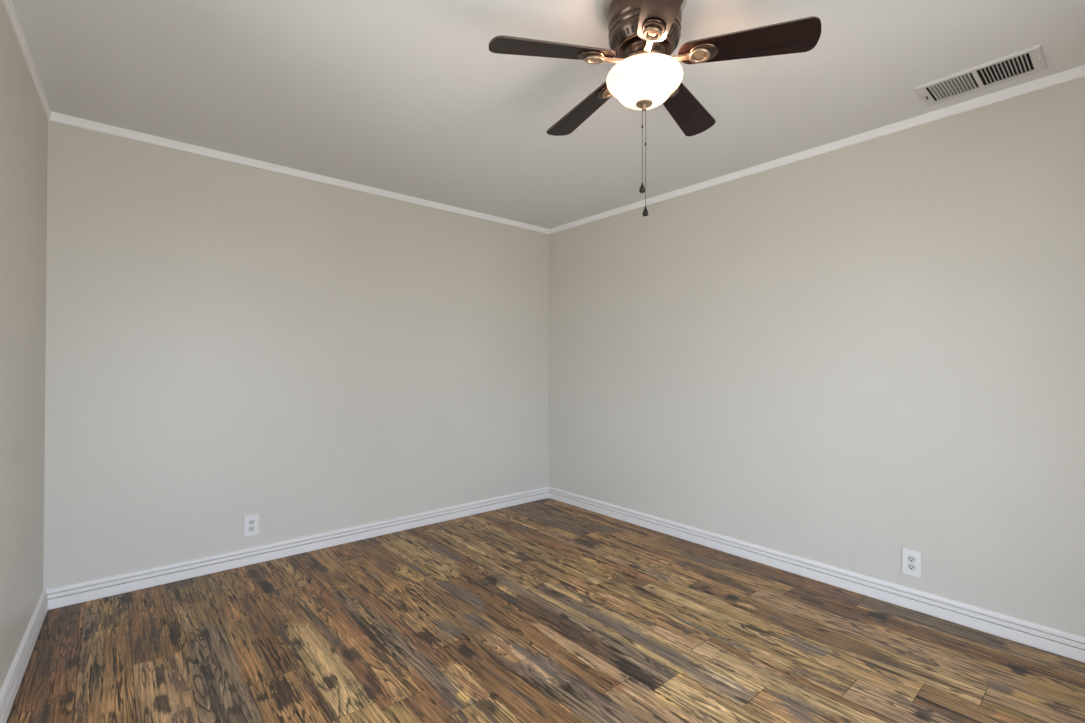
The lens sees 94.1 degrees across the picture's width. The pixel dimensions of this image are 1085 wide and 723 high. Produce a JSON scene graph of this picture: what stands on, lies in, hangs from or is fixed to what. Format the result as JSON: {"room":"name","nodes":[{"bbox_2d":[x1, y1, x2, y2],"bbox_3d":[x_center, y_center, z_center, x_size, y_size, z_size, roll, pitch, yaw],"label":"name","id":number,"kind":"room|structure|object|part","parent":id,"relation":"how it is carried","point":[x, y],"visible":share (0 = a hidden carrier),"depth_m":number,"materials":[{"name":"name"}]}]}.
{"room":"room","nodes":[
{"label":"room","id":0,"kind":"room"},
{"bbox_2d":[0,0,47,689],"bbox_3d":[-1.244,-0.014,0.888,0.120,2.440,3.952,0,0,-39],"label":"wall","id":1,"kind":"structure","parent":0,"point":[23,119],"depth_m":1.94,"materials":[{"name":"beige paint"}]},
{"bbox_2d":[0,590,47,722],"bbox_3d":[-1.194,1.157,0.924,0.019,0.100,3.952,0,0,-39],"label":"baseboard","id":2,"kind":"structure","parent":1,"relation":"attached to","point":[10,687],"depth_m":1.94,"materials":[{"name":"white paint"}]},
{"bbox_2d":[3,0,50,119],"bbox_3d":[-1.189,-1.212,0.937,0.011,0.043,3.952,0,0,-39],"label":"trim","id":3,"kind":"structure","parent":1,"relation":"attached to","point":[8,4],"depth_m":1.96,"materials":[{"name":"white paint"}]},
{"bbox_2d":[43,120,548,588],"bbox_3d":[-1.226,0.004,3.579,3.517,2.440,0.120,1,0,-41],"label":"wall","id":4,"kind":"structure","parent":0,"point":[227,342],"depth_m":3.08,"materials":[{"name":"beige paint"}]},
{"bbox_2d":[244,514,258,536],"bbox_3d":[-1.752,0.986,3.039,0.080,0.125,0.010,1,0,-41],"label":"wall outlet","id":5,"kind":"object","parent":4,"relation":"attached to","point":[251,522],"visible":1,"depth_m":3.04,"materials":[{"name":"white plastic"}]},
{"bbox_2d":[43,486,548,609],"bbox_3d":[-1.184,1.174,3.519,3.277,0.100,0.019,1,0,-41],"label":"baseboard","id":6,"kind":"structure","parent":4,"relation":"attached to","point":[70,594],"depth_m":3.06,"materials":[{"name":"white paint"}]},
{"bbox_2d":[49,111,548,233],"bbox_3d":[-1.179,-1.195,3.537,3.277,0.043,0.011,1,0,-41],"label":"trim","id":7,"kind":"structure","parent":4,"relation":"attached to","point":[55,117],"depth_m":3.08,"materials":[{"name":"white paint"}]},
{"bbox_2d":[6,498,1084,722],"bbox_3d":[0.017,1.278,1.959,3.477,0.120,3.950,1,0,-41],"label":"floor","id":8,"kind":"structure","parent":0,"point":[547,610],"depth_m":2.16,"materials":[{"name":"brown wood"}]},
{"bbox_2d":[12,0,1084,228],"bbox_3d":[0.033,-1.272,1.982,3.697,0.100,4.190,1,0,-41],"label":"ceiling","id":9,"kind":"structure","parent":0,"point":[405,97],"depth_m":2.18,"materials":[{"name":"white paint"}]},
{"bbox_2d":[489,0,821,216],"bbox_3d":[0.343,-0.858,1.744,1.016,0.730,1.009,1,0,-41],"label":"ceiling fan","id":10,"kind":"object","parent":9,"relation":"hanging from","point":[643,36],"visible":1,"depth_m":1.64,"materials":[{"name":"brown wood"}]},
{"bbox_3d":[0.036,-1.007,1.633,0.421,0.006,0.129,-4,13,-15],"label":"blade","id":11,"kind":"part","parent":10,"relation":"part of","materials":[{"name":"brown wood"}]},
{"bbox_3d":[0.170,-0.995,1.986,0.129,0.006,0.421,-14,1,-34],"label":"blade","id":12,"kind":"part","parent":10,"relation":"part of","materials":[{"name":"brown wood"}]},
{"bbox_3d":[0.161,-1.009,1.668,0.091,0.007,0.073,-4,13,-15],"label":"bracket plate","id":13,"kind":"part","parent":10,"relation":"part of","materials":[{"name":"brown metal"}]},
{"bbox_3d":[0.242,-1.004,1.879,0.073,0.007,0.091,-14,1,-34],"label":"bracket plate","id":14,"kind":"part","parent":10,"relation":"part of","materials":[{"name":"brown metal"}]},
{"bbox_3d":[0.337,-0.737,1.704,0.002,0.272,0.002,1,0,-41],"label":"pull chain","id":15,"kind":"part","parent":10,"relation":"part of","materials":[{"name":"black metal"}]},
{"bbox_3d":[0.346,-0.929,1.717,0.256,0.103,0.256,1,0,-41],"label":"lamp shade","id":16,"kind":"part","parent":10,"relation":"part of","materials":[{"name":"white glass"}]},
{"bbox_3d":[0.347,-1.217,1.719,0.284,0.012,0.284,1,0,-41],"label":"ceiling plate","id":17,"kind":"part","parent":10,"relation":"part of","materials":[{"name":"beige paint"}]},
{"bbox_3d":[0.350,-0.691,1.713,0.002,0.332,0.002,1,0,-41],"label":"pull chain","id":18,"kind":"part","parent":10,"relation":"part of","materials":[{"name":"black metal"}]},
{"bbox_3d":[0.336,-1.007,1.526,0.073,0.007,0.091,12,6,1],"label":"bracket plate","id":19,"kind":"part","parent":10,"relation":"part of","materials":[{"name":"brown metal"}]},
{"bbox_3d":[0.332,-1.002,1.397,0.129,0.006,0.421,12,6,1],"label":"blade","id":20,"kind":"part","parent":10,"relation":"part of","materials":[{"name":"brown wood"}]},
{"bbox_3d":[0.547,-0.996,1.969,0.129,0.006,0.421,-15,-16,36],"label":"blade","id":21,"kind":"part","parent":10,"relation":"part of","materials":[{"name":"brown wood"}]},
{"bbox_3d":[0.526,-1.009,1.649,0.091,0.007,0.073,3,-11,21],"label":"bracket plate","id":22,"kind":"part","parent":10,"relation":"part of","materials":[{"name":"brown metal"}]},
{"bbox_3d":[0.648,-1.008,1.604,0.421,0.006,0.129,3,-11,21],"label":"blade","id":23,"kind":"part","parent":10,"relation":"part of","materials":[{"name":"brown wood"}]},
{"bbox_2d":[913,44,1047,106],"bbox_3d":[1.865,-1.205,2.160,0.233,0.020,0.404,1,0,-41],"label":"ceiling vent","id":24,"kind":"object","parent":9,"relation":"in","point":[1025,60],"visible":1,"depth_m":2.14,"materials":[{"name":"white metal"}]},
{"bbox_2d":[549,77,1084,636],"bbox_3d":[1.388,0.010,3.136,0.120,2.440,3.950,1,0,-41],"label":"wall","id":25,"kind":"structure","parent":0,"point":[851,357],"depth_m":2.68,"materials":[{"name":"beige paint"}]},
{"bbox_2d":[548,486,1084,662],"bbox_3d":[1.331,1.179,3.083,0.019,0.100,3.950,1,0,-41],"label":"baseboard","id":26,"kind":"structure","parent":25,"relation":"attached to","point":[1056,641],"depth_m":2.65,"materials":[{"name":"white paint"}]},
{"bbox_2d":[549,65,1084,233],"bbox_3d":[1.342,-1.189,3.101,0.011,0.043,3.950,1,0,-41],"label":"trim","id":27,"kind":"structure","parent":25,"relation":"attached to","point":[1078,72],"depth_m":2.67,"materials":[{"name":"white paint"}]},
{"bbox_2d":[902,548,921,577],"bbox_3d":[1.833,1.000,2.505,0.010,0.125,0.080,1,0,-41],"label":"wall outlet","id":28,"kind":"object","parent":25,"relation":"attached to","point":[911,559],"visible":1,"depth_m":2.50,"materials":[{"name":"white plastic"}]},
{"bbox_2d":[907,556,915,561],"bbox_3d":[1.830,0.980,2.503,0.003,0.028,0.034,1,0,-41],"label":"receptacle","id":29,"kind":"object","parent":28,"relation":"attached to","point":[909,558],"depth_m":2.50,"materials":[{"name":"white plastic"}]},
{"bbox_2d":[908,564,915,569],"bbox_3d":[1.830,1.019,2.503,0.003,0.028,0.034,1,0,-41],"label":"receptacle","id":30,"kind":"object","parent":28,"relation":"attached to","point":[910,566],"depth_m":2.50,"materials":[{"name":"white plastic"}]}
]}

